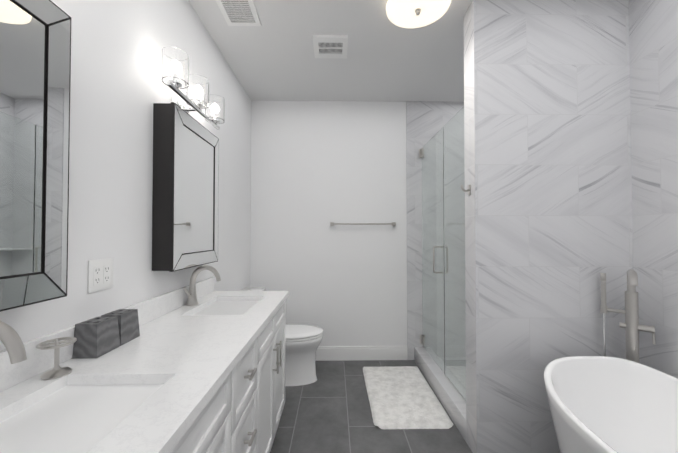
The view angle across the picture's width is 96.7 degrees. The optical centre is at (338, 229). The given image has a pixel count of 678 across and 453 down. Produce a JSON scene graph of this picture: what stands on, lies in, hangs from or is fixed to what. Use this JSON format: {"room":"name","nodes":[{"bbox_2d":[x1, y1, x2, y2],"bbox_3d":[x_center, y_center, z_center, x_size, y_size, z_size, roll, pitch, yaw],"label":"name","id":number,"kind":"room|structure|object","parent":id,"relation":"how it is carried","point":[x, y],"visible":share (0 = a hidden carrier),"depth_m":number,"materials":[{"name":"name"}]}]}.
{"room":"bathroom","nodes":[
{"label":"bathroom","id":0,"kind":"room"},
{"bbox_2d":[0,0,250,350],"bbox_3d":[-0.941,-0.030,1.077,0.100,2.705,4.318,0,-1,-1],"label":"wall","id":1,"kind":"structure","parent":0,"point":[118,87],"depth_m":1.27,"materials":[{"name":"white paint"}]},
{"bbox_2d":[0,0,70,311],"bbox_3d":[-0.829,-0.218,0.597,0.108,0.815,0.560,0,-1,-1],"label":"mirror","id":2,"kind":"object","parent":1,"relation":"attached to","point":[35,58],"visible":1,"depth_m":0.77,"materials":[{"name":"silver wood"}]},
{"bbox_2d":[88,258,112,292],"bbox_3d":[-0.887,0.170,1.126,0.007,0.117,0.117,0,-1,-1],"label":"electrical outlet plate","id":3,"kind":"object","parent":1,"relation":"attached to","point":[100,274],"visible":1,"depth_m":1.12,"materials":[{"name":"white plastic"}]},
{"bbox_2d":[0,287,215,392],"bbox_3d":[-0.880,0.373,1.129,0.019,0.099,2.034,0,-1,-1],"label":"backsplash","id":4,"kind":"structure","parent":1,"relation":"attached to","point":[155,307],"depth_m":1.33,"materials":[{"name":"white stone"}]},
{"bbox_2d":[152,102,218,271],"bbox_3d":[-0.845,-0.199,1.723,0.108,0.815,0.560,0,-1,-1],"label":"upper cabinet","id":5,"kind":"object","parent":1,"relation":"attached to","point":[185,190],"visible":1,"depth_m":1.53,"materials":[{"name":"black wood"}]},
{"bbox_2d":[161,47,224,129],"bbox_3d":[-0.818,-0.743,1.697,0.162,0.202,0.600,0,-1,-1],"label":"sconce","id":6,"kind":"object","parent":1,"relation":"attached to","point":[176,76],"visible":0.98,"depth_m":1.64,"materials":[{"name":"clear glass"}]},
{"bbox_2d":[250,101,406,345],"bbox_3d":[0.397,0.006,3.206,2.837,2.705,0.100,0,-1,-1],"label":"wall","id":7,"kind":"structure","parent":0,"point":[317,167],"depth_m":3.15,"materials":[{"name":"white paint"}]},
{"bbox_2d":[316,346,406,360],"bbox_3d":[-0.105,1.284,3.120,1.630,0.145,0.014,0,-1,-1],"label":"baseboard","id":8,"kind":"structure","parent":7,"relation":"attached to","point":[335,353],"depth_m":3.12,"materials":[{"name":"white paint"}]},
{"bbox_2d":[330,222,395,225],"bbox_3d":[0.251,-0.053,3.119,0.686,0.042,0.072,0,-1,-1],"label":"towel rail","id":9,"kind":"object","parent":7,"relation":"attached to","point":[333,223],"visible":1,"depth_m":3.09,"materials":[{"name":"silver metal"}]},
{"bbox_2d":[406,101,463,359],"bbox_3d":[1.213,0.005,3.162,1.006,2.705,0.012,0,-1,-1],"label":"wall tile","id":10,"kind":"structure","parent":7,"relation":"attached to","point":[426,121],"depth_m":3.16,"materials":[{"name":"tile"}]},
{"bbox_2d":[189,0,472,101],"bbox_3d":[0.428,-1.432,1.121,2.837,0.100,4.318,0,-1,-1],"label":"ceiling","id":11,"kind":"structure","parent":0,"point":[272,57],"depth_m":2.32,"materials":[{"name":"white paint"}]},
{"bbox_2d":[215,0,260,25],"bbox_3d":[-0.627,-1.366,1.861,0.220,0.008,0.310,0,-1,-1],"label":"ceiling vent","id":12,"kind":"object","parent":11,"relation":"in","point":[239,12],"visible":1,"depth_m":1.89,"materials":[{"name":"white plastic"}]},
{"bbox_2d":[313,35,347,58],"bbox_3d":[-0.062,-1.353,2.241,0.250,0.020,0.250,0,-1,-1],"label":"fan","id":13,"kind":"object","parent":11,"relation":"attached to","point":[330,46],"visible":0.98,"depth_m":2.22,"materials":[{"name":"white plastic"}]},
{"bbox_2d":[386,0,450,27],"bbox_3d":[0.472,-1.326,1.801,0.374,0.090,0.374,0,-1,-1],"label":"ceiling light fixture","id":14,"kind":"object","parent":11,"relation":"attached to","point":[411,13],"visible":1,"depth_m":1.81,"materials":[{"name":"white glass"}]},
{"bbox_2d":[270,360,472,452],"bbox_3d":[0.428,1.372,1.074,2.837,0.100,4.318,0,-1,-1],"label":"floor","id":15,"kind":"structure","parent":0,"point":[328,410],"depth_m":2.07,"materials":[{"name":"tile"}]},
{"bbox_2d":[168,293,288,452],"bbox_3d":[-0.611,0.889,1.125,0.558,0.870,2.018,0,-1,-1],"label":"bathroom vanity","id":16,"kind":"object","parent":15,"relation":"on","point":[243,413],"depth_m":1.21,"materials":[{"name":"white paint"}]},
{"bbox_2d":[0,291,287,452],"bbox_3d":[-0.616,0.439,1.132,0.547,0.030,2.034,0,-1,-1],"label":"countertop","id":17,"kind":"structure","parent":16,"relation":"on","point":[187,353],"depth_m":0.90,"materials":[{"name":"white stone"}]},
{"bbox_2d":[0,321,35,388],"bbox_3d":[-0.762,0.300,0.610,0.193,0.227,0.128,0,-1,-1],"label":"faucet","id":18,"kind":"object","parent":17,"relation":"on","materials":[{"name":"silver metal"}]},
{"bbox_2d":[36,337,76,379],"bbox_3d":[-0.813,0.371,0.868,0.086,0.094,0.086,0,-1,-1],"label":"stand","id":19,"kind":"object","parent":17,"relation":"on","point":[57,371],"visible":1,"depth_m":0.86,"materials":[{"name":"silver metal"}]},
{"bbox_2d":[0,381,155,452],"bbox_3d":[-0.624,0.514,0.634,0.318,0.162,0.478,0,-1,-1],"label":"sink","id":20,"kind":"object","parent":17,"relation":"in","point":[61,421],"depth_m":0.72,"materials":[{"name":"white ceramic"}]},
{"bbox_2d":[73,317,119,357],"bbox_3d":[-0.828,0.367,1.034,0.078,0.108,0.107,0,-1,-1],"label":"block","id":21,"kind":"object","parent":17,"relation":"on","point":[96,337],"visible":1,"depth_m":0.99,"materials":[{"name":"stone"}]},
{"bbox_2d":[101,309,139,345],"bbox_3d":[-0.829,0.369,1.144,0.078,0.108,0.107,0,-1,-1],"label":"block","id":22,"kind":"object","parent":17,"relation":"on","point":[128,323],"visible":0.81,"depth_m":1.14,"materials":[{"name":"stone"}]},
{"bbox_2d":[184,265,220,304],"bbox_3d":[-0.778,0.319,1.710,0.193,0.227,0.128,0,-1,-1],"label":"faucet","id":23,"kind":"object","parent":17,"relation":"on","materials":[{"name":"silver metal"}]},
{"bbox_2d":[196,297,255,312],"bbox_3d":[-0.641,0.533,1.733,0.318,0.162,0.478,0,-1,-1],"label":"sink","id":24,"kind":"object","parent":17,"relation":"in","point":[226,304],"depth_m":1.84,"materials":[{"name":"white ceramic"}]},
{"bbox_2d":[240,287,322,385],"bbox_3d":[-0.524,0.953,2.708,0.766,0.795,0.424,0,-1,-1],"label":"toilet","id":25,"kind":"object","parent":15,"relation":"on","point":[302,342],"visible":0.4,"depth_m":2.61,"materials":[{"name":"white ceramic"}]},
{"bbox_2d":[363,366,452,428],"bbox_3d":[0.506,1.334,2.482,0.549,0.022,0.934,0,-1,-1],"label":"bath mat","id":26,"kind":"object","parent":15,"relation":"on","point":[402,397],"visible":0.98,"depth_m":2.33,"materials":[{"name":"white fabric"}]},
{"bbox_2d":[414,347,465,440],"bbox_3d":[0.869,1.278,2.509,0.160,0.137,1.239,0,-1,-1],"label":"sill","id":27,"kind":"structure","parent":15,"relation":"on","point":[451,399],"depth_m":2.34,"materials":[{"name":"stone"}]},
{"bbox_2d":[419,107,465,402],"bbox_3d":[0.877,0.176,2.528,0.138,2.068,1.239,0,-1,-1],"label":"glass shower door","id":28,"kind":"structure","parent":27,"relation":"on","point":[443,336],"depth_m":2.47,"materials":[{"name":"clear glass"}]},
{"bbox_2d":[544,356,677,452],"bbox_3d":[1.306,0.981,0.724,0.816,0.670,1.700,0,-1,-1],"label":"bathtub","id":29,"kind":"object","parent":15,"relation":"on","point":[602,404],"visible":1,"depth_m":1.48,"materials":[{"name":"white ceramic"}]},
{"bbox_2d":[600,269,655,362],"bbox_3d":[1.563,0.772,1.608,0.228,1.118,0.256,0,-1,-1],"label":"tub filler","id":30,"kind":"object","parent":15,"relation":"on","point":[632,326],"visible":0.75,"depth_m":1.63,"materials":[{"name":"silver metal"}]},
{"bbox_2d":[463,0,632,452],"bbox_3d":[1.267,-0.017,1.846,0.936,2.705,0.141,0,-1,-1],"label":"wall","id":31,"kind":"structure","parent":0,"point":[548,178],"depth_m":1.78,"materials":[{"name":"tile"}]},
{"bbox_2d":[461,185,470,194],"bbox_3d":[0.772,-0.240,1.842,0.054,0.061,0.036,0,-1,-1],"label":"robe hook","id":32,"kind":"object","parent":31,"relation":"attached to","point":[468,189],"visible":1,"depth_m":1.84,"materials":[{"name":"silver metal"}]},
{"bbox_2d":[629,0,677,377],"bbox_3d":[1.796,-0.030,1.118,0.100,2.705,4.118,0,-1,-1],"label":"wall","id":33,"kind":"structure","parent":0,"point":[653,35],"depth_m":1.66,"materials":[{"name":"tile"}]}
]}

